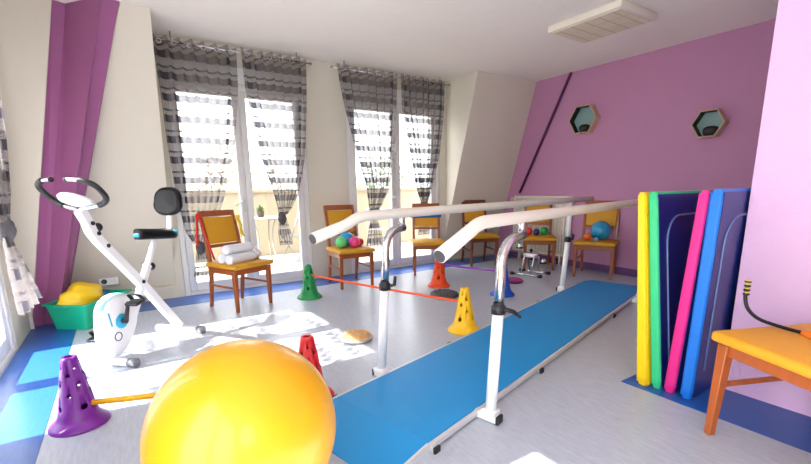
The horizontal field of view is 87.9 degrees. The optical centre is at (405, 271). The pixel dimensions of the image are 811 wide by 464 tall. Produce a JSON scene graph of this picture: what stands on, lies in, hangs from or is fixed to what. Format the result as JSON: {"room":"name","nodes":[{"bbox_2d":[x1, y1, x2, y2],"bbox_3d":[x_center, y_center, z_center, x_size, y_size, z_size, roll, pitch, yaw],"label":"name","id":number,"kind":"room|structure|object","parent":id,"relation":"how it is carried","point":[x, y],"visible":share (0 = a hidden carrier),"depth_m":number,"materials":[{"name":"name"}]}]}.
{"room":"care facility","nodes":[
{"label":"care facility","id":0,"kind":"room"},
{"bbox_2d":[0,240,30,349],"bbox_3d":[-1.729,-0.358,0.910,0.200,2.790,6.220,-8,13,-33],"label":"wall","id":1,"kind":"structure","parent":0,"point":[20,324],"depth_m":3.29,"materials":[{"name":"white paint"}]},
{"bbox_2d":[0,275,15,373],"bbox_3d":[-2.574,-0.422,2.307,0.149,2.390,1.760,-8,13,-33],"label":"window","id":2,"kind":"structure","parent":1,"relation":"in","point":[7,345],"depth_m":3.13,"materials":[{"name":"white paint"}]},
{"bbox_2d":[0,324,75,463],"bbox_3d":[-1.504,0.972,1.354,0.340,0.002,6.280,-8,13,-33],"label":"floor mat","id":3,"kind":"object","parent":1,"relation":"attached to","point":[29,385],"depth_m":2.58,"materials":[{"name":"blue plastic"}]},
{"bbox_2d":[0,0,51,315],"bbox_3d":[-3.345,-0.903,3.747,0.725,2.790,0.380,-8,13,-33],"label":"wall","id":4,"kind":"structure","parent":0,"point":[24,24],"depth_m":3.53,"materials":[{"name":"white paint"}]},
{"bbox_2d":[29,316,34,328],"bbox_3d":[-3.355,0.456,3.760,0.050,0.120,0.012,-8,13,-33],"label":"baseboard","id":5,"kind":"structure","parent":4,"relation":"attached to","point":[31,321],"depth_m":3.76,"materials":[{"name":"white paint"}]},
{"bbox_2d":[33,0,118,326],"bbox_3d":[-3.144,-0.947,3.956,1.345,2.790,0.737,-4,12,-14],"label":"curtain","id":6,"kind":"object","parent":4,"relation":"attached to","point":[81,31],"depth_m":3.69,"materials":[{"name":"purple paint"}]},
{"bbox_2d":[70,2,175,289],"bbox_3d":[-3.058,-1.031,4.011,1.320,2.650,0.970,-8,13,-33],"label":"wall","id":7,"kind":"structure","parent":0,"point":[127,162],"depth_m":4.12,"materials":[{"name":"white paint"}]},
{"bbox_2d":[99,277,118,285],"bbox_3d":[-3.143,0.099,4.463,0.170,0.079,0.039,-8,13,-33],"label":"wall socket","id":8,"kind":"object","parent":7,"relation":"attached to","point":[114,280],"visible":0.94,"depth_m":4.46,"materials":[{"name":"white plastic"}]},
{"bbox_2d":[129,285,177,301],"bbox_3d":[-3.065,0.274,4.603,1.000,0.140,0.100,-8,13,-33],"label":"baseboard","id":9,"kind":"structure","parent":7,"relation":"attached to","point":[170,291],"depth_m":4.77,"materials":[{"name":"white paint"}]},
{"bbox_2d":[152,33,445,296],"bbox_3d":[-1.049,-1.323,5.706,3.930,2.790,0.244,-8,13,-33],"label":"wall","id":10,"kind":"structure","parent":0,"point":[325,115],"depth_m":5.49,"materials":[{"name":"white paint"}]},
{"bbox_2d":[160,77,312,295],"bbox_3d":[-1.930,-0.986,5.094,1.560,2.390,0.149,-8,13,-33],"label":"window","id":11,"kind":"structure","parent":10,"relation":"attached to","point":[192,287],"depth_m":5.06,"materials":[{"name":"white paint"}]},
{"bbox_2d":[345,99,438,273],"bbox_3d":[-0.143,-1.242,6.261,1.580,2.390,0.149,-8,13,-33],"label":"window","id":12,"kind":"structure","parent":10,"relation":"attached to","point":[396,261],"depth_m":6.23,"materials":[{"name":"white paint"}]},
{"bbox_2d":[0,254,810,463],"bbox_3d":[0.760,0.625,3.208,6.900,0.100,6.900,-8,13,-33],"label":"floor","id":13,"kind":"structure","parent":0,"point":[579,410],"depth_m":2.76,"materials":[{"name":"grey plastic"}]},
{"bbox_2d":[47,354,110,437],"bbox_3d":[-1.725,0.617,2.195,0.270,0.375,0.270,5,13,28],"label":"cone","id":14,"kind":"object","parent":13,"relation":"on","point":[76,415],"visible":0.97,"depth_m":2.14,"materials":[{"name":"purple plastic"}]},
{"bbox_2d":[42,289,131,329],"bbox_3d":[-2.964,0.347,3.976,0.416,0.235,0.658,0,11,3],"label":"plastic tub","id":15,"kind":"object","parent":13,"relation":"on","point":[77,317],"visible":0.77,"depth_m":3.72,"materials":[{"name":"green plastic"}]},
{"bbox_2d":[57,282,103,304],"bbox_3d":[-2.995,0.262,3.886,0.279,0.335,0.430,1,11,9],"label":"bag","id":16,"kind":"object","parent":15,"relation":"in","point":[78,293],"visible":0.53,"depth_m":3.79,"materials":[{"name":"plastic"}]},
{"bbox_2d":[102,290,111,295],"bbox_3d":[-2.961,0.244,4.137,0.153,0.134,0.152,-8,13,-33],"label":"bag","id":17,"kind":"object","parent":15,"relation":"in","point":[105,292],"visible":0.2,"depth_m":4.11,"materials":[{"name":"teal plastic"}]},
{"bbox_2d":[34,177,205,367],"bbox_3d":[-2.021,-0.034,3.127,0.456,1.293,0.972,1,11,9],"label":"exercise bike","id":18,"kind":"object","parent":13,"relation":"on","point":[115,314],"visible":1,"depth_m":2.95,"materials":[{"name":"white metal"}]},
{"bbox_2d":[197,209,272,312],"bbox_3d":[-1.764,-0.139,4.399,0.588,0.996,0.469,6,13,32],"label":"dining chair","id":19,"kind":"object","parent":13,"relation":"on","point":[223,229],"visible":0.83,"depth_m":4.38,"materials":[{"name":"orange wood"}]},
{"bbox_2d":[195,213,215,260],"bbox_3d":[-2.028,-0.358,4.281,0.190,0.478,0.108,-1,11,-2],"label":"ribbon","id":20,"kind":"object","parent":19,"relation":"on","point":[197,216],"visible":1,"depth_m":4.25,"materials":[{"name":"red fabric"}]},
{"bbox_2d":[218,251,247,263],"bbox_3d":[-1.770,-0.160,4.362,0.106,0.093,0.339,5,13,28],"label":"rolled towel","id":21,"kind":"object","parent":19,"relation":"on","point":[221,258],"visible":0.38,"depth_m":4.22,"materials":[{"name":"white fabric"}]},
{"bbox_2d":[235,215,244,235],"bbox_3d":[-1.828,-0.514,4.640,0.089,0.239,0.060,-8,13,-33],"label":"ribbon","id":22,"kind":"object","parent":19,"relation":"attached to","point":[237,217],"visible":1,"depth_m":4.63,"materials":[{"name":"yellow fabric"}]},
{"bbox_2d":[225,251,256,264],"bbox_3d":[-1.677,-0.150,4.304,0.106,0.093,0.349,4,12,24],"label":"rolled towel","id":23,"kind":"object","parent":19,"relation":"on","point":[250,255],"visible":1,"depth_m":4.24,"materials":[{"name":"white fabric"}]},
{"bbox_2d":[222,242,253,254],"bbox_3d":[-1.719,-0.247,4.324,0.106,0.093,0.319,6,13,30],"label":"rolled towel","id":24,"kind":"object","parent":23,"relation":"on","point":[246,246],"visible":1,"depth_m":4.27,"materials":[{"name":"white fabric"}]},
{"bbox_2d":[252,245,260,257],"bbox_3d":[-1.609,-0.215,4.511,0.119,0.137,0.128,-8,13,-33],"label":"plastic bag","id":25,"kind":"object","parent":19,"relation":"on","point":[258,251],"visible":0.63,"depth_m":4.48,"materials":[{"name":"white plastic"}]},
{"bbox_2d":[140,339,335,463],"bbox_3d":[-0.592,0.583,1.557,0.662,0.662,0.662,-8,13,-33],"label":"ball","id":26,"kind":"object","parent":13,"relation":"on","point":[243,401],"visible":1,"depth_m":1.33,"materials":[{"name":"yellow rubber"}]},
{"bbox_2d":[297,264,321,300],"bbox_3d":[-1.086,0.103,4.731,0.280,0.375,0.280,-1,11,-4],"label":"cone","id":27,"kind":"object","parent":13,"relation":"on","point":[309,291],"visible":0.98,"depth_m":4.67,"materials":[{"name":"green plastic"}]},
{"bbox_2d":[298,334,333,395],"bbox_3d":[-0.563,0.552,2.447,0.280,0.375,0.280,-3,12,-13],"label":"cone","id":28,"kind":"object","parent":13,"relation":"on","point":[307,348],"visible":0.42,"depth_m":2.39,"materials":[{"name":"red plastic"}]},
{"bbox_2d":[91,392,156,404],"bbox_3d":[-1.142,0.657,2.333,1.068,0.031,0.031,-3,12,-13],"label":"stick","id":29,"kind":"object","parent":28,"relation":"attached to","point":[147,395],"visible":0.36,"depth_m":2.24,"materials":[{"name":"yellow plastic"}]},
{"bbox_2d":[323,205,374,289],"bbox_3d":[-0.718,-0.334,5.310,0.469,0.996,0.588,-7,13,-30],"label":"dining chair","id":30,"kind":"object","parent":13,"relation":"on","point":[331,217],"visible":0.85,"depth_m":5.33,"materials":[{"name":"orange wood"}]},
{"bbox_2d":[335,237,346,247],"bbox_3d":[-0.791,-0.365,5.192,0.144,0.144,0.144,-8,13,-33],"label":"ball","id":31,"kind":"object","parent":30,"relation":"on","point":[341,242],"visible":1,"depth_m":5.14,"materials":[{"name":"green rubber"}]},
{"bbox_2d":[339,232,352,246],"bbox_3d":[-0.748,-0.417,5.333,0.190,0.190,0.190,-8,13,-33],"label":"ball","id":32,"kind":"object","parent":30,"relation":"on","point":[347,235],"visible":0.56,"depth_m":5.26,"materials":[{"name":"blue rubber"}]},
{"bbox_2d":[349,236,359,246],"bbox_3d":[-0.636,-0.376,5.249,0.140,0.140,0.140,-8,13,-33],"label":"ball","id":33,"kind":"object","parent":30,"relation":"on","point":[354,241],"visible":1,"depth_m":5.20,"materials":[{"name":"pink rubber"}]},
{"bbox_2d":[339,329,372,343],"bbox_3d":[-0.401,0.515,3.414,0.269,0.065,0.269,1,11,7],"label":"disc","id":34,"kind":"object","parent":13,"relation":"on","point":[354,336],"visible":1,"depth_m":3.35,"materials":[{"name":"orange plastic"}]},
{"bbox_2d":[411,203,444,275],"bbox_3d":[0.316,-0.477,6.010,0.460,0.977,0.576,-1,11,-3],"label":"dining chair","id":35,"kind":"object","parent":13,"relation":"on","point":[417,223],"visible":0.7,"depth_m":6.15,"materials":[{"name":"orange wood"}]},
{"bbox_2d":[411,215,440,217],"bbox_3d":[0.300,-0.828,6.174,0.444,0.056,0.090,-1,11,-3],"label":"elastic band","id":36,"kind":"object","parent":35,"relation":"attached to","point":[430,216],"visible":0.44,"depth_m":6.14,"materials":[{"name":"blue rubber"}]},
{"bbox_2d":[428,259,449,288],"bbox_3d":[0.412,-0.011,5.202,0.280,0.375,0.280,1,11,6],"label":"cone","id":37,"kind":"object","parent":13,"relation":"on","point":[438,281],"visible":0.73,"depth_m":5.14,"materials":[{"name":"orange plastic"}]},
{"bbox_2d":[441,263,495,271],"bbox_3d":[0.752,-0.055,4.954,0.753,0.042,0.023,7,14,34],"label":"stick","id":38,"kind":"object","parent":37,"relation":"attached to","point":[441,263],"visible":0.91,"depth_m":4.95,"materials":[{"name":"purple plastic"}]},
{"bbox_2d":[430,289,458,298],"bbox_3d":[0.440,0.240,4.755,0.329,0.059,0.329,7,14,33],"label":"disc","id":39,"kind":"object","parent":13,"relation":"on","point":[446,293],"visible":0.98,"depth_m":4.69,"materials":[{"name":"grey plastic"}]},
{"bbox_2d":[448,287,479,335],"bbox_3d":[0.500,0.315,3.566,0.280,0.375,0.280,7,14,36],"label":"cone","id":40,"kind":"object","parent":13,"relation":"on","point":[464,323],"visible":0.95,"depth_m":3.51,"materials":[{"name":"yellow plastic"}]},
{"bbox_2d":[311,274,457,301],"bbox_3d":[-0.293,0.143,4.136,1.914,0.038,0.023,8,14,36],"label":"stick","id":41,"kind":"object","parent":40,"relation":"attached to","point":[313,275],"visible":0.87,"depth_m":3.99,"materials":[{"name":"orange plastic"}]},
{"bbox_2d":[309,196,637,463],"bbox_3d":[1.163,-0.031,3.470,0.949,1.074,4.490,9,15,41],"label":"bars","id":42,"kind":"object","parent":13,"relation":"on","point":[402,414],"visible":0.85,"depth_m":2.53,"materials":[{"name":"blue plastic"}]},
{"bbox_2d":[461,200,499,266],"bbox_3d":[1.159,-0.624,6.639,0.469,0.996,0.588,-3,12,-11],"label":"dining chair","id":43,"kind":"object","parent":13,"relation":"on","point":[485,236],"visible":0.63,"depth_m":6.74,"materials":[{"name":"brown wood"}]},
{"bbox_2d":[490,266,514,297],"bbox_3d":[1.094,0.073,4.739,0.280,0.375,0.280,-11,15,-43],"label":"cone","id":44,"kind":"object","parent":13,"relation":"on","point":[508,293],"visible":0.33,"depth_m":4.68,"materials":[{"name":"blue plastic"}]},
{"bbox_2d":[509,277,523,283],"bbox_3d":[1.385,0.101,5.396,0.249,0.057,0.249,10,15,42],"label":"disc","id":45,"kind":"object","parent":13,"relation":"on","point":[513,280],"visible":0.76,"depth_m":5.31,"materials":[{"name":"plastic"}]},
{"bbox_2d":[510,244,550,277],"bbox_3d":[1.723,-0.167,5.795,0.450,0.415,0.325,9,15,40],"label":"pedal exerciser","id":46,"kind":"object","parent":13,"relation":"on","point":[543,261],"visible":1,"depth_m":5.78,"materials":[{"name":"silver metal"}]},
{"bbox_2d":[523,205,556,270],"bbox_3d":[1.984,-0.562,6.278,0.459,0.996,0.588,2,12,12],"label":"dining chair","id":47,"kind":"object","parent":13,"relation":"on","point":[549,239],"visible":0.6,"depth_m":6.15,"materials":[{"name":"orange wood"}]},
{"bbox_2d":[526,228,532,234],"bbox_3d":[1.865,-0.615,6.360,0.110,0.110,0.110,-8,13,-33],"label":"ball","id":48,"kind":"object","parent":47,"relation":"on","point":[529,230],"visible":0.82,"depth_m":6.32,"materials":[{"name":"red rubber"}]},
{"bbox_2d":[533,229,539,234],"bbox_3d":[1.960,-0.597,6.301,0.096,0.096,0.096,-8,13,-33],"label":"ball","id":49,"kind":"object","parent":47,"relation":"on","point":[536,231],"visible":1,"depth_m":6.27,"materials":[{"name":"blue rubber"}]},
{"bbox_2d":[540,227,548,234],"bbox_3d":[2.077,-0.610,6.298,0.120,0.120,0.120,-8,13,-33],"label":"ball","id":50,"kind":"object","parent":47,"relation":"on","point":[544,231],"visible":1,"depth_m":6.25,"materials":[{"name":"green rubber"}]},
{"bbox_2d":[572,201,620,279],"bbox_3d":[2.578,-0.446,5.657,0.510,0.996,0.588,6,13,32],"label":"dining chair","id":51,"kind":"object","parent":13,"relation":"on","point":[612,217],"visible":0.83,"depth_m":5.67,"materials":[{"name":"orange wood"}]},
{"bbox_2d":[583,233,591,240],"bbox_3d":[2.429,-0.470,5.613,0.104,0.104,0.104,-8,13,-33],"label":"ball","id":52,"kind":"object","parent":51,"relation":"on","point":[587,236],"visible":1,"depth_m":5.58,"materials":[{"name":"orange rubber"}]},
{"bbox_2d":[591,221,611,239],"bbox_3d":[2.616,-0.554,5.632,0.256,0.256,0.256,-8,13,-33],"label":"ball","id":53,"kind":"object","parent":51,"relation":"on","point":[602,230],"visible":0.94,"depth_m":5.54,"materials":[{"name":"teal rubber"}]},
{"bbox_2d":[637,192,650,385],"bbox_3d":[1.879,0.048,2.806,1.150,1.155,0.169,-8,13,-33],"label":"mat","id":54,"kind":"object","parent":13,"relation":"on","point":[643,271],"visible":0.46,"depth_m":2.50,"materials":[{"name":"yellow plastic"}]},
{"bbox_2d":[649,190,701,388],"bbox_3d":[1.931,0.052,2.773,1.150,1.158,0.187,-8,13,-33],"label":"mat","id":55,"kind":"object","parent":13,"relation":"on","point":[671,213],"visible":0.47,"depth_m":2.49,"materials":[{"name":"green plastic"}]},
{"bbox_2d":[664,190,712,392],"bbox_3d":[2.024,0.073,2.645,1.150,1.165,0.119,-8,13,-33],"label":"mat","id":56,"kind":"object","parent":13,"relation":"on","point":[674,374],"visible":0.27,"depth_m":2.33,"materials":[{"name":"plastic"}]},
{"bbox_2d":[680,188,750,399],"bbox_3d":[2.067,0.082,2.581,1.150,1.172,0.095,-8,13,-33],"label":"mat","id":57,"kind":"object","parent":13,"relation":"on","point":[716,288],"visible":0.59,"depth_m":2.30,"materials":[{"name":"blue plastic"}]},
{"bbox_2d":[704,323,810,434],"bbox_3d":[1.856,0.296,1.744,0.743,1.089,0.624,-3,11,-9],"label":"dining chair","id":58,"kind":"object","parent":13,"relation":"on","point":[785,355],"visible":1,"depth_m":1.88,"materials":[{"name":"orange wood"}]},
{"bbox_2d":[743,280,810,338],"bbox_3d":[1.755,0.184,1.887,0.093,0.209,0.479,-4,12,-18],"label":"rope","id":59,"kind":"object","parent":58,"relation":"on","point":[807,334],"visible":1,"depth_m":2.04,"materials":[{"name":"black plastic"}]},
{"bbox_2d":[55,0,778,81],"bbox_3d":[0.723,-2.209,2.643,6.900,0.100,6.900,-8,13,-33],"label":"ceiling","id":60,"kind":"structure","parent":0,"point":[447,40],"depth_m":4.30,"materials":[{"name":"white paint"}]},
{"bbox_2d":[153,31,311,64],"bbox_3d":[-1.841,-2.462,4.633,1.703,0.118,0.036,-8,13,-33],"label":"curtain rod","id":61,"kind":"object","parent":60,"relation":"attached to","point":[310,63],"visible":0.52,"depth_m":4.59,"materials":[{"name":"silver metal"}]},
{"bbox_2d":[153,36,237,276],"bbox_3d":[-2.177,-1.200,4.645,0.810,2.491,0.113,-8,13,-33],"label":"curtain","id":62,"kind":"object","parent":61,"relation":"hanging from","point":[160,51],"visible":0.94,"depth_m":4.55,"materials":[{"name":"white fabric"}]},
{"bbox_2d":[241,50,306,245],"bbox_3d":[-1.493,-1.431,5.067,0.760,2.221,0.113,-8,13,-33],"label":"curtain","id":63,"kind":"object","parent":61,"relation":"hanging from","point":[248,65],"visible":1,"depth_m":5.02,"materials":[{"name":"white fabric"}]},
{"bbox_2d":[330,60,449,86],"bbox_3d":[-0.137,-2.706,5.747,1.923,0.118,0.036,-8,13,-33],"label":"curtain rod","id":64,"kind":"object","parent":60,"relation":"attached to","point":[331,66],"visible":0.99,"depth_m":5.63,"materials":[{"name":"silver metal"}]},
{"bbox_2d":[337,66,396,246],"bbox_3d":[-0.470,-1.508,5.749,0.920,2.361,0.113,-8,13,-33],"label":"curtain","id":65,"kind":"object","parent":64,"relation":"hanging from","point":[342,77],"visible":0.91,"depth_m":5.71,"materials":[{"name":"white fabric"}]},
{"bbox_2d":[401,75,444,234],"bbox_3d":[0.273,-1.674,6.223,0.790,2.241,0.113,-8,13,-33],"label":"curtain","id":66,"kind":"object","parent":64,"relation":"hanging from","point":[405,103],"visible":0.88,"depth_m":6.16,"materials":[{"name":"grey fabric"}]},
{"bbox_2d":[548,0,656,42],"bbox_3d":[1.917,-2.436,4.136,0.610,0.070,0.770,-8,13,-33],"label":"ceiling light","id":67,"kind":"object","parent":60,"relation":"attached to","point":[617,16],"visible":1,"depth_m":4.02,"materials":[{"name":"white plastic"}]},
{"bbox_3d":[-2.440,-1.952,2.118,0.035,0.118,1.884,-8,13,-33],"label":"curtain rod","id":68,"kind":"object","parent":60,"relation":"attached to","visible":0},
{"bbox_2d":[0,97,42,314],"bbox_3d":[-2.655,-0.898,2.703,0.150,2.311,0.831,-8,13,-33],"label":"curtain","id":69,"kind":"object","parent":68,"relation":"hanging from","point":[26,293],"visible":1,"depth_m":2.77,"materials":[{"name":"white fabric"}]},
{"bbox_2d":[445,70,536,258],"bbox_3d":[1.269,-1.582,6.852,1.230,2.790,0.970,-8,13,-33],"label":"wall","id":70,"kind":"structure","parent":0,"point":[487,113],"depth_m":6.51,"materials":[{"name":"white paint"}]},
{"bbox_2d":[36,255,513,326],"bbox_3d":[-0.856,0.091,5.729,6.380,0.002,0.420,-8,13,-33],"label":"trim","id":71,"kind":"structure","parent":70,"relation":"attached to","point":[202,298],"depth_m":5.30,"materials":[{"name":"blue plastic"}]},
{"bbox_2d":[493,19,775,269],"bbox_3d":[2.962,-1.346,5.557,0.120,2.790,5.000,-8,13,-33],"label":"wall","id":72,"kind":"structure","parent":0,"point":[643,139],"depth_m":5.27,"materials":[{"name":"purple paint"}]},
{"bbox_2d":[511,196,572,265],"bbox_3d":[2.125,-0.691,6.768,0.100,1.052,1.164,-8,13,-33],"label":"radiator","id":73,"kind":"object","parent":72,"relation":"attached to","point":[559,225],"visible":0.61,"depth_m":6.50,"materials":[{"name":"white metal"}]},
{"bbox_2d":[515,196,572,197],"bbox_3d":[2.148,-1.181,6.626,0.100,0.035,1.060,-8,13,-33],"label":"grille","id":74,"kind":"object","parent":73,"relation":"attached to","point":[515,196],"depth_m":6.56,"materials":[{"name":"metal"}]},
{"bbox_2d":[519,72,571,192],"bbox_3d":[2.131,-2.082,6.504,0.040,1.703,0.896,-8,13,-33],"label":"pipe","id":75,"kind":"object","parent":72,"relation":"attached to","point":[570,73],"visible":1,"depth_m":6.43,"materials":[{"name":"purple paint"}]},
{"bbox_2d":[498,249,636,276],"bbox_3d":[2.905,-0.023,5.807,0.016,0.100,4.500,-8,13,-33],"label":"baseboard","id":76,"kind":"structure","parent":72,"relation":"attached to","point":[586,265],"depth_m":6.08,"materials":[{"name":"purple paint"}]},
{"bbox_2d":[568,104,600,134],"bbox_3d":[2.495,-2.128,5.880,0.113,0.372,0.430,-8,13,-33],"label":"shelf","id":77,"kind":"object","parent":72,"relation":"attached to","point":[588,114],"visible":1,"depth_m":5.90,"materials":[{"name":"brown wood"}]},
{"bbox_2d":[579,124,589,131],"bbox_3d":[2.496,-2.003,5.867,0.156,0.104,0.156,-8,13,-33],"label":"pot","id":78,"kind":"object","parent":77,"relation":"in","point":[582,128],"visible":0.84,"depth_m":5.81,"materials":[{"name":"black ceramic"}]},
{"bbox_2d":[690,108,728,138],"bbox_3d":[3.363,-1.641,4.659,0.113,0.291,0.336,-8,13,-33],"label":"shelf","id":79,"kind":"object","parent":72,"relation":"attached to","point":[717,117],"visible":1,"depth_m":4.67,"materials":[{"name":"brown wood"}]},
{"bbox_2d":[702,126,718,135],"bbox_3d":[3.363,-1.556,4.639,0.156,0.104,0.156,-8,13,-33],"label":"pot","id":80,"kind":"object","parent":79,"relation":"in","point":[709,130],"visible":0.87,"depth_m":4.59,"materials":[{"name":"black ceramic"}]},
{"bbox_2d":[726,0,810,416],"bbox_3d":[3.687,-0.664,2.092,2.840,2.790,2.264,-8,13,-33],"label":"wall","id":81,"kind":"structure","parent":0,"point":[776,251],"depth_m":2.19,"materials":[{"name":"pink paint"}]},
{"bbox_2d":[621,374,810,452],"bbox_3d":[2.243,0.863,1.655,0.400,0.002,2.640,-8,13,-33],"label":"trim","id":82,"kind":"structure","parent":81,"relation":"attached to","point":[783,425],"depth_m":2.22,"materials":[{"name":"blue plastic"}]},
{"label":"outside","id":83,"kind":"structure","parent":0,"visible":0},
{"bbox_2d":[194,139,291,189],"bbox_3d":[-4.894,-1.187,13.007,3.014,5.773,3.035,-8,13,-33],"label":"tree","id":84,"kind":"object","parent":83,"point":[228,185],"visible":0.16,"depth_m":12.39,"materials":[{"name":"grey plant"}]},
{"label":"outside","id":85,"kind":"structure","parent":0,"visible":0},
{"bbox_2d":[356,155,414,187],"bbox_3d":[-0.665,-1.182,14.020,2.427,5.260,2.438,-8,13,-33],"label":"tree","id":86,"kind":"object","parent":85,"point":[382,168],"visible":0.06,"depth_m":13.46,"materials":[{"name":"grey plant"}]},
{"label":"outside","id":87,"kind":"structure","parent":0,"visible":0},
{"bbox_2d":[195,242,428,281],"bbox_3d":[-2.547,-0.186,7.538,12.000,0.080,4.100,-8,13,-33],"label":"terrace","id":88,"kind":"object","parent":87,"point":[290,262],"depth_m":7.38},
{"bbox_2d":[255,216,286,265],"bbox_3d":[-2.277,-0.505,6.926,0.690,0.791,0.690,-8,13,-33],"label":"garden table","id":89,"kind":"object","parent":88,"relation":"on","point":[268,218],"visible":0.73,"depth_m":6.86,"materials":[{"name":"metal"}]},
{"bbox_2d":[255,205,264,217],"bbox_3d":[-2.341,-0.989,6.782,0.174,0.215,0.227,-4,12,-14],"label":"potted plant","id":90,"kind":"object","parent":89,"relation":"on","point":[260,212],"visible":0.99,"depth_m":6.76,"materials":[{"name":"green plant"}]},
{"bbox_2d":[281,214,300,262],"bbox_3d":[-1.817,-0.598,7.160,0.499,0.872,0.422,6,13,31],"label":"folding chair","id":91,"kind":"object","parent":88,"relation":"on","point":[296,221],"visible":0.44,"depth_m":7.03,"materials":[{"name":"metal"}]},
{"bbox_2d":[187,188,428,262],"bbox_3d":[-2.833,-0.903,7.819,12.000,1.225,0.280,-8,13,-33],"label":"wall","id":92,"kind":"structure","parent":88,"relation":"on","point":[409,196],"depth_m":8.01,"materials":[{"name":"beige paint"}]},
{"bbox_2d":[367,208,389,233],"bbox_3d":[-0.516,-0.796,8.070,0.422,0.872,0.499,-1,11,-4],"label":"folding chair","id":93,"kind":"object","parent":88,"relation":"on","point":[367,208],"visible":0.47,"depth_m":7.92,"materials":[{"name":"metal"}]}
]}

